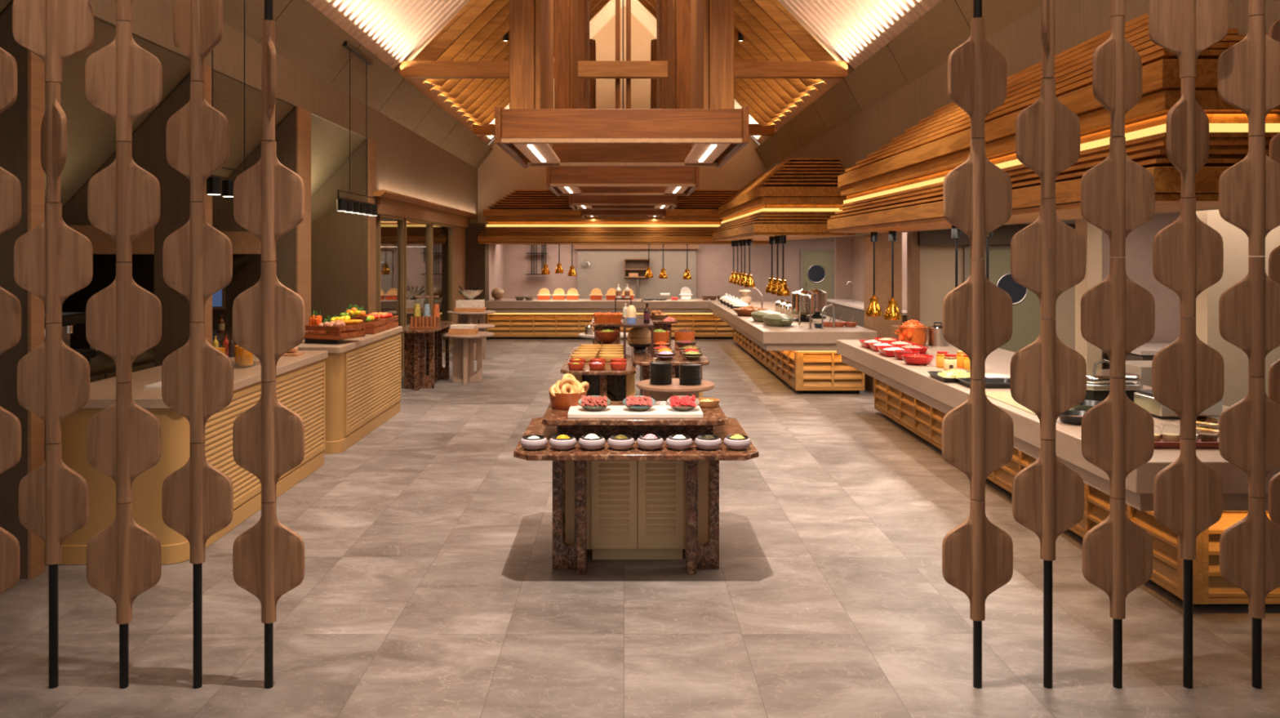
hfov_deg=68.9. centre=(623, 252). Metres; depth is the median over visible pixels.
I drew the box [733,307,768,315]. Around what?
woven basket
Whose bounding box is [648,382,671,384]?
plate
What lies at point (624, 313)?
bottle
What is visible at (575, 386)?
pastry
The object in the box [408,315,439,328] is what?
crate
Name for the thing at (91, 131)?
wall
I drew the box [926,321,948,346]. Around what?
steel pot
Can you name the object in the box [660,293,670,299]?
folded cloth
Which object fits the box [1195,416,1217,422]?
plate
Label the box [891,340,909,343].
food
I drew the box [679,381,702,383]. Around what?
plate
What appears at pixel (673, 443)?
bowl
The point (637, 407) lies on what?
oval plate
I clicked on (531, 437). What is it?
topping
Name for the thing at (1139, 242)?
wall
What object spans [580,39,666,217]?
frame
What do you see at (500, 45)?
rafter
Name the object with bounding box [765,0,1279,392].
wall
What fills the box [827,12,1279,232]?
extraction hood
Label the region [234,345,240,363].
jug
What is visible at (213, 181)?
linear pendant
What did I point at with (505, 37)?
recessed light
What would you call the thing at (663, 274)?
heat lamp
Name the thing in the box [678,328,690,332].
filling
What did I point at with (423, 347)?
display table
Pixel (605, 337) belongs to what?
bowl
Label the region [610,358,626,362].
terracotta bowl
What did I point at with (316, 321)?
carrot
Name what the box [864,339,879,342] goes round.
food
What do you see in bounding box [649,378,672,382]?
plate
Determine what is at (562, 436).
topping
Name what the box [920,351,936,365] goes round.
mat
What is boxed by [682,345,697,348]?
salad
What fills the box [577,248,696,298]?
wall panel
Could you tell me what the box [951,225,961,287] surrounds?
heat lamp
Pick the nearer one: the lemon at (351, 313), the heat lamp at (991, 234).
the heat lamp at (991, 234)
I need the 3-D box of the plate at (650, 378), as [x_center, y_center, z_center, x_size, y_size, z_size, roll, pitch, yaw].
[0.315,1.078,7.970,0.195,0.010,0.195,0,0,0]
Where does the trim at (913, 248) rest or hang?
attached to the wall at (937, 262)
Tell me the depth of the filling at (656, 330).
11.00 m
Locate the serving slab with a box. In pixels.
[567,405,703,417]
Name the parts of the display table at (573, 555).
leg, leg, leg, leg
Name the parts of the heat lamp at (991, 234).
cord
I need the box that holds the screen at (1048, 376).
[1009,0,1086,688]
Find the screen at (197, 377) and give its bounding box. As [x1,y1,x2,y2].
[161,0,233,688]
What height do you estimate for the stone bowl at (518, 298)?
0.080 m
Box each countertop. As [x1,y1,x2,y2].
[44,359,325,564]
[81,350,328,408]
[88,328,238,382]
[296,325,402,353]
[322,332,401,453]
[484,298,719,312]
[710,301,876,351]
[826,280,906,327]
[836,339,1279,511]
[1104,342,1170,368]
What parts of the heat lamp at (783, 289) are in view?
cord, lamp shade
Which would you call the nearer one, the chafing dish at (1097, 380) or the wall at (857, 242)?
the chafing dish at (1097, 380)
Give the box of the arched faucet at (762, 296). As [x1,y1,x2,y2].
[752,286,763,308]
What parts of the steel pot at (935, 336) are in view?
lid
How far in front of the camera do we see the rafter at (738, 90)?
18.95 m
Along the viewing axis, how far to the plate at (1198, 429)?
5.54 m
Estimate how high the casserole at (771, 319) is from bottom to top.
0.165 m
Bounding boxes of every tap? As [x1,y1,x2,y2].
[582,260,591,266]
[846,280,853,302]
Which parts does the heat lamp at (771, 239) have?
lamp shade, cord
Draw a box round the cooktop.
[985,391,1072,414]
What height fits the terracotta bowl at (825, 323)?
0.060 m
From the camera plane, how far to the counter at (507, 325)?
20.95 m
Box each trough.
[570,354,595,361]
[573,351,597,357]
[575,348,599,354]
[577,346,600,351]
[579,343,601,346]
[599,351,623,354]
[599,354,624,361]
[600,346,623,349]
[600,348,623,351]
[601,343,623,346]
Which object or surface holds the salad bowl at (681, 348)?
on the display table at (643, 359)
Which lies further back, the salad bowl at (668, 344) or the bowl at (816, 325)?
the bowl at (816, 325)
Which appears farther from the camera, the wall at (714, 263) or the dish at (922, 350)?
the wall at (714, 263)
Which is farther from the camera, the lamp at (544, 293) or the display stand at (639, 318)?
the lamp at (544, 293)
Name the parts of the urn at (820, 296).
lid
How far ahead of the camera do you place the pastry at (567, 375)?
6.15 m
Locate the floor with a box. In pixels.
[0,337,1279,717]
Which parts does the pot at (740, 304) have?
lid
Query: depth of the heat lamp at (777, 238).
14.23 m
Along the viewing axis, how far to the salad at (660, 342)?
10.46 m
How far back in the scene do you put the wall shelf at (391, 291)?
19.85 m
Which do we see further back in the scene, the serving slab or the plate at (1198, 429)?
the serving slab
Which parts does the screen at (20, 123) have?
panel, pier panel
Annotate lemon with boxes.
[343,315,351,319]
[348,310,354,315]
[354,310,360,316]
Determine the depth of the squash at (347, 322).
9.41 m
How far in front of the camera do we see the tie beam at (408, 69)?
13.30 m
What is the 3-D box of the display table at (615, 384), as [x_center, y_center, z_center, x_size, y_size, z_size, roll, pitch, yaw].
[-0.250,1.540,10.185,0.740,0.800,2.430,0,0,0]
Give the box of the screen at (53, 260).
[12,0,93,688]
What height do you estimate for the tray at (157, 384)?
0.012 m
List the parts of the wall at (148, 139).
panel, pier panel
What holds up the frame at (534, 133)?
hanging from the ceiling at (396, 32)
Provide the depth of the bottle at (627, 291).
12.52 m
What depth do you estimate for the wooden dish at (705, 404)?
6.06 m
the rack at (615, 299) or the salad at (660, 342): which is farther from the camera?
the rack at (615, 299)
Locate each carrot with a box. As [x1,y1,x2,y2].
[308,312,313,331]
[311,310,315,325]
[313,313,318,331]
[315,311,319,325]
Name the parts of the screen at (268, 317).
metal rod, metal rod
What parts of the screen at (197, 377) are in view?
metal rod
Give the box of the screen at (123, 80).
[84,0,162,688]
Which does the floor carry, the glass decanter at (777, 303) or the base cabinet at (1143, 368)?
the base cabinet at (1143, 368)
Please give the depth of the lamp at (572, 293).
21.37 m
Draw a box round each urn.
[491,287,504,299]
[627,327,651,352]
[790,288,814,321]
[806,288,826,318]
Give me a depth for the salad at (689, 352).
9.46 m
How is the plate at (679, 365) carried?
on the plate at (679, 366)
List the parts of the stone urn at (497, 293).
lid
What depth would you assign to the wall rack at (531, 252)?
23.90 m
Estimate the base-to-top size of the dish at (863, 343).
0.062 m
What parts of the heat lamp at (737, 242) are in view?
lamp shade, cord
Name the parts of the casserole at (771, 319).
lid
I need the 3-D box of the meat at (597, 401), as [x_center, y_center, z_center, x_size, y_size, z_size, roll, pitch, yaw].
[-0.185,0.931,5.830,0.162,0.068,0.141,0,0,0]
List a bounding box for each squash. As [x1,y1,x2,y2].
[340,320,351,324]
[346,319,356,325]
[351,319,363,324]
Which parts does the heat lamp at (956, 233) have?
cord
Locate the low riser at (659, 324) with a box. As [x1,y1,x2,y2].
[651,320,677,340]
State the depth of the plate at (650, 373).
7.93 m
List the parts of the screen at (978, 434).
metal rod, metal rod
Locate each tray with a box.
[144,381,161,387]
[304,338,343,343]
[927,370,987,382]
[955,377,1010,388]
[1154,433,1218,448]
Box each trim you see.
[222,0,493,168]
[258,0,291,42]
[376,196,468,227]
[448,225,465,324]
[574,244,699,248]
[755,0,1040,168]
[906,231,919,321]
[917,223,1075,244]
[954,0,970,29]
[1075,219,1102,368]
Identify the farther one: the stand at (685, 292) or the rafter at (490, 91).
the stand at (685, 292)
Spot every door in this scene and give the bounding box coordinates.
[800,248,834,315]
[963,245,1040,352]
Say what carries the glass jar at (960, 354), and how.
on the countertop at (914, 380)
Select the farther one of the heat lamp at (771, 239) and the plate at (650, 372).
the heat lamp at (771, 239)
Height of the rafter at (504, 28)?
3.244 m
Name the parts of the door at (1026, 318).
frame, porthole glass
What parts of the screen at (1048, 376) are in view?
metal rod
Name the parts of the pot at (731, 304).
lid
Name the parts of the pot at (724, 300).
lid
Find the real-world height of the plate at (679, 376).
0.010 m
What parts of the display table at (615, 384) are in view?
panel, leg, panel, arched panel, panel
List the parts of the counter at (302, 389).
louvre panel, panel frame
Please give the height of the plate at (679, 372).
0.010 m
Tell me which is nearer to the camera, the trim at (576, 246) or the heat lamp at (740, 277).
the heat lamp at (740, 277)
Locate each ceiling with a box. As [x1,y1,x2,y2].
[306,0,622,144]
[380,217,408,222]
[623,0,942,144]
[1027,219,1075,223]
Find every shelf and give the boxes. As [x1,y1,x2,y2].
[380,249,395,252]
[380,270,395,274]
[380,290,395,295]
[525,252,547,253]
[525,273,546,275]
[614,297,631,299]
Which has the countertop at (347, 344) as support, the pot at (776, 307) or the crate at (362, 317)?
the crate at (362, 317)
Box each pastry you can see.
[549,383,561,397]
[555,380,569,392]
[559,377,573,387]
[560,383,574,393]
[562,373,576,382]
[573,382,582,394]
[573,384,584,391]
[581,381,589,390]
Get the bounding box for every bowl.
[457,285,483,299]
[515,296,524,300]
[520,434,547,449]
[524,296,533,300]
[548,389,586,409]
[549,434,576,449]
[567,361,584,369]
[569,358,586,363]
[577,434,605,449]
[588,361,605,369]
[589,358,605,362]
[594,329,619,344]
[607,434,635,449]
[609,361,626,369]
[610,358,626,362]
[636,434,663,449]
[653,342,671,346]
[654,351,676,359]
[665,434,693,449]
[675,340,697,347]
[679,346,701,350]
[681,351,703,359]
[694,434,721,449]
[702,295,709,299]
[708,295,716,299]
[723,434,751,449]
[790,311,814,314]
[813,323,821,328]
[823,321,832,326]
[831,321,844,326]
[843,321,857,326]
[893,349,919,359]
[901,353,933,364]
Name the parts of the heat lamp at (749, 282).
lamp shade, cord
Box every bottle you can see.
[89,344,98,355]
[212,333,218,347]
[217,313,224,333]
[222,333,228,355]
[228,333,235,356]
[615,284,621,297]
[622,302,627,316]
[624,284,630,297]
[643,302,649,323]
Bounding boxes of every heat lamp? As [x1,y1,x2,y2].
[541,244,550,274]
[555,244,563,273]
[567,244,576,275]
[644,244,653,277]
[658,244,667,278]
[682,244,691,279]
[728,240,736,282]
[732,240,740,284]
[736,240,742,284]
[739,239,747,285]
[743,239,755,287]
[765,236,775,293]
[770,235,781,293]
[776,235,790,295]
[865,231,882,315]
[883,231,902,319]
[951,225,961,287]
[986,231,993,279]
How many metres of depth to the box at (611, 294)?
21.37 m
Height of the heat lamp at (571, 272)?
0.726 m
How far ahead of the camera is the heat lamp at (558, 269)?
20.96 m
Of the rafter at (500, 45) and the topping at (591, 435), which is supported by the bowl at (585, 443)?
the topping at (591, 435)
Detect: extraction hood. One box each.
[477,190,777,244]
[712,157,854,240]
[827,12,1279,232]
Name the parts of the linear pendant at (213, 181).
rail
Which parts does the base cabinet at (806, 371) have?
louvre frame, corner post, louvre frame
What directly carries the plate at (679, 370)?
on the plate at (679, 371)
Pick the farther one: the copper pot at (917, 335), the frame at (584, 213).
the frame at (584, 213)
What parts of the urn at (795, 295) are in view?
lid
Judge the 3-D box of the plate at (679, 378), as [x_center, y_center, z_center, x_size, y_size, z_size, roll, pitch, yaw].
[0.566,1.078,7.950,0.195,0.010,0.195,0,0,0]
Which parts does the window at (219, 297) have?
blue pane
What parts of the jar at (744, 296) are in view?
lid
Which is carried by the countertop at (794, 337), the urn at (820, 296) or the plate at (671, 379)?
the urn at (820, 296)
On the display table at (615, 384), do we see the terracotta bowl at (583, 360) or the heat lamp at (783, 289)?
the terracotta bowl at (583, 360)
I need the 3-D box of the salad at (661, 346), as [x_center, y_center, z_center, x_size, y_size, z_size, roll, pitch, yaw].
[0.409,1.032,10.140,0.198,0.056,0.200,0,0,0]
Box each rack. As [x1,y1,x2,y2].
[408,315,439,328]
[525,244,547,275]
[614,297,631,318]
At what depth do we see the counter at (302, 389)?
5.87 m
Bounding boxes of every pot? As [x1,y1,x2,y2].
[491,293,504,299]
[719,293,731,303]
[722,294,731,305]
[725,296,735,306]
[728,297,739,308]
[732,298,748,308]
[751,314,764,322]
[763,318,793,326]
[773,305,779,311]
[778,306,785,313]
[784,308,791,315]
[791,314,807,317]
[894,325,927,346]
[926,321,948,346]
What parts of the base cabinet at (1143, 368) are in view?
door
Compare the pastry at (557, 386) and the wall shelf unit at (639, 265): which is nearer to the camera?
the pastry at (557, 386)
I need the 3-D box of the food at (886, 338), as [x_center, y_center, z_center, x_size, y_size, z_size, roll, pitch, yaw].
[3.046,1.004,10.779,0.205,0.048,0.277,0,0,0]
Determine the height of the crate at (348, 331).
0.133 m
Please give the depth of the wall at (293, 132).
10.08 m
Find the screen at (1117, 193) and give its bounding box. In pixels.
[1080,0,1155,688]
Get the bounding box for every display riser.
[542,400,728,434]
[590,317,623,344]
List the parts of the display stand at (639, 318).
leg, leg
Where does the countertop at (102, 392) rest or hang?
on the counter at (302, 389)
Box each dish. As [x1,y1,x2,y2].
[697,397,719,408]
[858,339,887,347]
[867,342,897,351]
[873,337,901,341]
[876,346,911,355]
[885,341,916,346]
[895,344,928,353]
[1084,359,1142,401]
[1133,389,1222,416]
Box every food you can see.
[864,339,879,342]
[873,342,890,345]
[878,337,895,340]
[882,346,903,350]
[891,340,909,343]
[901,344,922,347]
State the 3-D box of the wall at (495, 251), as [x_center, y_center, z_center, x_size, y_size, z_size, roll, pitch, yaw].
[-3.145,0.690,22.655,0.110,2.500,2.690,0,0,0]
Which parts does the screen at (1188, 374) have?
metal rod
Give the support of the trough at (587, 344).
on the display table at (615, 384)
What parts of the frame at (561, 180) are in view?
soffit rail, rail, rail, soffit rail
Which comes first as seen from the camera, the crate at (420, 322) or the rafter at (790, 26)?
the crate at (420, 322)
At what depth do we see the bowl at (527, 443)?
5.37 m
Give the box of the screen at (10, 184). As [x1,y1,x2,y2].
[0,47,21,593]
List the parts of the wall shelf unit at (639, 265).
shelf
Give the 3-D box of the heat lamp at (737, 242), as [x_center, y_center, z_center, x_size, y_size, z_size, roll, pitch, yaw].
[2.350,0.192,19.280,0.210,0.903,0.210,0,0,0]
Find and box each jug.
[216,347,225,353]
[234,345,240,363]
[239,346,253,365]
[622,305,636,323]
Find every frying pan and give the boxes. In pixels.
[1058,409,1086,424]
[1071,400,1102,410]
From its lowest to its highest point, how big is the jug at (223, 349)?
0.170 m
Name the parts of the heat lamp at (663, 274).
lamp shade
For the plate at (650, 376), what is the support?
on the plate at (650, 378)
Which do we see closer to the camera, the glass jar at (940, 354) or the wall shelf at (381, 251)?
the glass jar at (940, 354)
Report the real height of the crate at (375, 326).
0.133 m
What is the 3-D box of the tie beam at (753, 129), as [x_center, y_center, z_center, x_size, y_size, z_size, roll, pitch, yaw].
[0.000,-2.625,19.870,6.400,0.230,0.140,0,0,0]
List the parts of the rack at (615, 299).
post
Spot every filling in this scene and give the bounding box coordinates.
[653,328,665,332]
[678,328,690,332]
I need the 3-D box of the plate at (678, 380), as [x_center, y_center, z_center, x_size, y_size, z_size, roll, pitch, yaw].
[0.565,1.090,7.950,0.195,0.010,0.195,0,0,0]
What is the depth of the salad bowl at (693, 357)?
9.43 m
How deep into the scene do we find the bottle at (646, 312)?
10.02 m
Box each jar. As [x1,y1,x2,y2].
[585,324,592,334]
[737,288,751,304]
[936,351,947,368]
[943,353,956,370]
[955,351,965,368]
[963,354,969,368]
[1154,432,1160,441]
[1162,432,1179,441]
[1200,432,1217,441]
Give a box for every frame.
[494,0,748,168]
[546,0,698,195]
[568,0,677,210]
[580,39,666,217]
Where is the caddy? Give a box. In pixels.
[671,297,677,300]
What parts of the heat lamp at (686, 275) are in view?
lamp shade, cord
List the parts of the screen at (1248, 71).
metal rod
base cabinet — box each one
[564,460,707,559]
[733,328,864,392]
[890,324,932,338]
[1125,360,1152,386]
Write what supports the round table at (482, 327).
on the floor
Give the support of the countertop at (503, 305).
on the counter at (507, 325)
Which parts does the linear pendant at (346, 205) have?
rail, ceiling plate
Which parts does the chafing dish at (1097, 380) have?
handle, lid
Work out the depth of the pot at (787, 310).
15.76 m
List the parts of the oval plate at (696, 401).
dish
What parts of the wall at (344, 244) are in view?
panel, panel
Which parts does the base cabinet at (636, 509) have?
door, louvre panel, louvre panel, door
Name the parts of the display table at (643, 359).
panel, panel, leg, panel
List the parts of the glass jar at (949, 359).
lid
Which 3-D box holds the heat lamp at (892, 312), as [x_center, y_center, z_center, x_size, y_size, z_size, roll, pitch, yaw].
[3.200,0.267,11.100,0.210,1.053,0.210,0,0,0]
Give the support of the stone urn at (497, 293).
on the countertop at (503, 305)
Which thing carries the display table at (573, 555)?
on the floor
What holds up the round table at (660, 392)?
on the floor
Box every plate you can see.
[577,395,610,410]
[622,395,655,410]
[648,366,671,368]
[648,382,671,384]
[649,360,672,364]
[649,363,671,366]
[649,364,672,367]
[649,368,671,370]
[649,368,671,372]
[649,370,671,373]
[649,372,672,374]
[649,373,671,376]
[649,374,671,377]
[649,376,672,378]
[649,377,671,380]
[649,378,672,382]
[649,380,671,383]
[666,395,699,410]
[678,368,701,370]
[678,379,701,382]
[679,363,702,366]
[679,364,701,368]
[679,366,701,368]
[679,369,702,372]
[679,370,701,373]
[679,372,701,374]
[679,373,701,376]
[679,375,702,377]
[679,376,702,379]
[679,377,701,381]
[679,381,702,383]
[679,382,701,385]
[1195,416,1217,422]
[1195,421,1218,428]
[1195,426,1218,435]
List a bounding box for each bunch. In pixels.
[322,313,340,332]
[343,303,366,313]
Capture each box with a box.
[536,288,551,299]
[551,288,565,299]
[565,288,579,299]
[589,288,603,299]
[592,313,622,323]
[604,288,615,299]
[621,288,635,299]
[628,272,638,276]
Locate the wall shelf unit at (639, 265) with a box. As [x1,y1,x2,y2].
[623,257,649,277]
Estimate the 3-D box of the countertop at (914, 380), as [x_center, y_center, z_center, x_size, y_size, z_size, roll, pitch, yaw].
[3.405,1.198,8.100,1.590,0.265,6.700,0,0,0]
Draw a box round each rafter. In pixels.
[411,0,494,61]
[421,2,509,86]
[429,17,509,93]
[431,0,509,79]
[436,31,509,98]
[443,0,554,104]
[449,9,554,109]
[455,20,554,114]
[461,0,592,119]
[466,0,601,123]
[471,0,609,127]
[637,0,777,127]
[646,0,781,123]
[654,0,786,119]
[734,0,826,86]
[734,13,818,93]
[734,26,811,98]
[734,40,804,104]
[734,51,798,109]
[737,0,816,79]
[741,78,791,114]
[752,0,836,61]
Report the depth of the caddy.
21.05 m
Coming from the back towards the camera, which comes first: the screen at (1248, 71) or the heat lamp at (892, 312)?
the heat lamp at (892, 312)
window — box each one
[212,287,225,309]
[376,213,404,375]
[404,217,431,325]
[431,222,453,352]
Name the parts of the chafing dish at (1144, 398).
lid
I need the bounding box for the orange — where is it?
[359,310,365,315]
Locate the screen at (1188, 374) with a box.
[1148,0,1228,688]
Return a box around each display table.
[399,320,453,390]
[513,417,758,573]
[560,346,635,400]
[631,340,709,397]
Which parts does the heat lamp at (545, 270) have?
lamp shade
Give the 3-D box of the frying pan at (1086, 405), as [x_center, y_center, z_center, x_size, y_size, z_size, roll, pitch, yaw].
[3.189,1.011,6.260,0.384,0.092,0.260,0,0,0]
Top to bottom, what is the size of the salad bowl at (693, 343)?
0.090 m
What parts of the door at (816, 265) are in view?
porthole glass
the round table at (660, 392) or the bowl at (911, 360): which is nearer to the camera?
the round table at (660, 392)
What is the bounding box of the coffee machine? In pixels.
[44,311,95,364]
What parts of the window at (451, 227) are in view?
frame, rail, rail, frame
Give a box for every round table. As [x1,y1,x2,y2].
[440,331,494,383]
[447,310,495,324]
[474,323,494,359]
[578,332,628,343]
[635,377,714,400]
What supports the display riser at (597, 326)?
on the display table at (615, 384)
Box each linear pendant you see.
[189,0,244,197]
[336,40,377,215]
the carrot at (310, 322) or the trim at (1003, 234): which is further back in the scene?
the trim at (1003, 234)
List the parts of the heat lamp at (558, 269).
lamp shade, cord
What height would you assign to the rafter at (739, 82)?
3.244 m
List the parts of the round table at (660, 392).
leg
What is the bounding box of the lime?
[364,316,370,322]
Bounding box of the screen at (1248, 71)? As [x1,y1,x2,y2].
[1217,0,1279,688]
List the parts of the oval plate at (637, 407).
dish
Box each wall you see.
[0,0,365,207]
[62,63,212,366]
[62,137,376,348]
[88,0,477,222]
[212,106,311,331]
[380,222,488,340]
[446,226,448,319]
[477,5,765,223]
[488,244,503,299]
[503,237,834,302]
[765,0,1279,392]
[834,235,851,298]
[851,231,906,310]
[920,244,1075,349]
[1102,212,1191,368]
[1191,208,1279,406]
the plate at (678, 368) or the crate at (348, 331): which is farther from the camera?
the crate at (348, 331)
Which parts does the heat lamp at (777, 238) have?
lamp shade, cord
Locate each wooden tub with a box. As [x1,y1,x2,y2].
[649,330,669,345]
[674,330,694,345]
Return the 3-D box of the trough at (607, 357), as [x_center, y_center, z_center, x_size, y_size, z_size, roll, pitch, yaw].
[-0.130,1.106,9.800,0.270,0.066,0.166,0,0,0]
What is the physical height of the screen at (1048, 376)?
3.791 m
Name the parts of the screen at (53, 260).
metal rod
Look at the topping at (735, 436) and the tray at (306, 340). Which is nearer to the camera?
the topping at (735, 436)
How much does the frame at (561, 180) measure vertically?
3.700 m
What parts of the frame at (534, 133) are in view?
soffit rail, rail, rail, soffit rail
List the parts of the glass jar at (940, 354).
lid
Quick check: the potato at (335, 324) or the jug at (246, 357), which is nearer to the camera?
the jug at (246, 357)
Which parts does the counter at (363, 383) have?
panel frame, louvre panel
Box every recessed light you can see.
[502,32,508,40]
[737,31,743,40]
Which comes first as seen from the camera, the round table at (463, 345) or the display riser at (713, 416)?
the display riser at (713, 416)
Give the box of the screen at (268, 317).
[232,0,305,688]
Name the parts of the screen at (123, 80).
metal rod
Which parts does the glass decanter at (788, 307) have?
lid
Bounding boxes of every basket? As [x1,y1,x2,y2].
[649,314,668,330]
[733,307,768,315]
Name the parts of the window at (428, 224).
frame, rail, frame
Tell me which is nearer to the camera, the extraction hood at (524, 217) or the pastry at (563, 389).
the pastry at (563, 389)
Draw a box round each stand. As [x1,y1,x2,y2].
[623,315,653,358]
[679,286,693,299]
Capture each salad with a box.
[600,328,613,331]
[653,345,670,348]
[654,341,668,346]
[657,347,672,351]
[657,350,673,356]
[676,340,692,346]
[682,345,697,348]
[683,350,701,356]
[684,347,698,351]
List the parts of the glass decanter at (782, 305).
lid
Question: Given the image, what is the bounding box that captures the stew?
[907,355,926,356]
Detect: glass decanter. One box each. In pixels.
[773,299,786,311]
[778,301,791,313]
[784,302,791,315]
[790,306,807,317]
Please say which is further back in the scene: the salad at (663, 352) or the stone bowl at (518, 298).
the stone bowl at (518, 298)
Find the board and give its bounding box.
[281,346,304,355]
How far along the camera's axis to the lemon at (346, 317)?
9.53 m
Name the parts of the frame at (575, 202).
soffit rail, rail, rail, soffit rail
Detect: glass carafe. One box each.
[413,295,421,316]
[422,295,431,316]
[432,295,439,316]
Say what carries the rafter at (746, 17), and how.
attached to the ceiling at (851, 32)
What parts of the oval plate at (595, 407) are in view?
dish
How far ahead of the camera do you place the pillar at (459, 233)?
19.71 m
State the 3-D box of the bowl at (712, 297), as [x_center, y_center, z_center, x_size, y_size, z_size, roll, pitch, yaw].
[2.015,1.024,21.150,0.180,0.090,0.180,0,0,0]
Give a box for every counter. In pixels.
[486,312,733,338]
[874,377,1279,605]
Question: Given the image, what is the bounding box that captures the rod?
[622,0,623,108]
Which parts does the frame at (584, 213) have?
rail, rail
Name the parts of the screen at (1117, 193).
metal rod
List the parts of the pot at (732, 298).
lid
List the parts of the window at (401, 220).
frame, rail, frame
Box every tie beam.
[400,61,848,78]
[473,124,774,135]
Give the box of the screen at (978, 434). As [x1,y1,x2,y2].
[942,0,1013,688]
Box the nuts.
[700,398,713,400]
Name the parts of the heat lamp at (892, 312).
lamp shade, cord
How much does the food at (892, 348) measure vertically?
0.050 m
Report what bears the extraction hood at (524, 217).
hanging from the ceiling
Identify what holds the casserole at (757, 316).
on the countertop at (794, 337)
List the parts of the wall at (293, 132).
panel, pier panel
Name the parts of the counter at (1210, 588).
corner post, louvre frame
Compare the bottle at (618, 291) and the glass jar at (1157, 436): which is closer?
the glass jar at (1157, 436)
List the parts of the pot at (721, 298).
lid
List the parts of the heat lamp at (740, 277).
lamp shade, cord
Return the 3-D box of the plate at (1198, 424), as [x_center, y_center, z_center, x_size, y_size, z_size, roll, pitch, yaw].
[3.540,1.056,5.700,0.200,0.016,0.200,0,0,0]
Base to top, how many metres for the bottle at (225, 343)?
0.200 m
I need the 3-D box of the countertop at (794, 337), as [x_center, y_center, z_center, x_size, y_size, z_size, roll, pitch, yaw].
[2.635,1.188,16.385,1.530,0.265,7.730,0,0,0]
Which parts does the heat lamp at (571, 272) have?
lamp shade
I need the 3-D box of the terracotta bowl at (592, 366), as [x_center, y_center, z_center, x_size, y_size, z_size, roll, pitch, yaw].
[-0.265,1.108,9.130,0.166,0.062,0.166,0,0,0]
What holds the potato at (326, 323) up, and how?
in the crate at (348, 331)
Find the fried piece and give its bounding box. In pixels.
[899,319,925,327]
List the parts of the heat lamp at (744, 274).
lamp shade, cord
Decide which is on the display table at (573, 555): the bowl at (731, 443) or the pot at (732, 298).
the bowl at (731, 443)
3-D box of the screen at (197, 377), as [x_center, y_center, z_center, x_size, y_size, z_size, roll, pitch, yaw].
[-1.908,0.051,4.170,0.321,3.777,0.100,0,0,14]
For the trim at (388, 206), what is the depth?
15.62 m
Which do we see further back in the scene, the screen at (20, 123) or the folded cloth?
the folded cloth
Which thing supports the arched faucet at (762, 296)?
on the countertop at (794, 337)
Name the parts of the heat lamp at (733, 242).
lamp shade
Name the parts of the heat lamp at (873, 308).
lamp shade, cord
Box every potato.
[323,321,330,325]
[333,321,341,326]
[338,320,346,325]
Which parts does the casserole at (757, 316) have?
lid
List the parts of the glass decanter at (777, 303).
lid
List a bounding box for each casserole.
[751,310,779,322]
[762,313,794,326]
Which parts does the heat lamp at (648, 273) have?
lamp shade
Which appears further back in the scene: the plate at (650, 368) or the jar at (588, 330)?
the jar at (588, 330)
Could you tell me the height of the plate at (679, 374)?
0.010 m
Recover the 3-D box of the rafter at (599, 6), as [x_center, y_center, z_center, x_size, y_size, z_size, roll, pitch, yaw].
[-1.635,-4.267,19.580,3.150,3.244,0.060,0,0,0]
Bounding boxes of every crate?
[303,322,365,339]
[339,315,367,329]
[363,319,386,333]
[377,315,398,329]
[448,324,478,334]
[454,299,485,311]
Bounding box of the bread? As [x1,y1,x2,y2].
[737,305,760,310]
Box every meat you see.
[581,395,607,406]
[626,395,652,406]
[662,316,675,320]
[669,394,696,407]
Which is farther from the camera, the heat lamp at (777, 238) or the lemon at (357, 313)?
the heat lamp at (777, 238)
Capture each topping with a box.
[527,435,540,438]
[555,434,569,438]
[584,433,599,438]
[614,434,628,438]
[642,433,657,438]
[671,434,685,438]
[701,435,715,438]
[729,433,745,438]
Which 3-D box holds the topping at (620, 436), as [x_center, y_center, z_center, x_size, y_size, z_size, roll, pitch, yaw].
[-0.016,1.074,5.430,0.088,0.029,0.084,0,0,0]
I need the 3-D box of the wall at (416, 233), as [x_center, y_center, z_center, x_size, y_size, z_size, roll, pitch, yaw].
[-4.343,0.590,21.000,2.514,2.700,0.600,0,0,0]
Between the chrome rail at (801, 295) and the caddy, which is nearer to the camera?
the chrome rail at (801, 295)
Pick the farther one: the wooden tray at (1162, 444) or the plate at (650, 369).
the plate at (650, 369)
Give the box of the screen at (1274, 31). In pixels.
[1268,18,1279,525]
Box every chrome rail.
[798,293,812,328]
[820,302,835,328]
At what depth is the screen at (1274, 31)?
4.40 m
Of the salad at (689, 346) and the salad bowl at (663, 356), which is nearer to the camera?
the salad bowl at (663, 356)

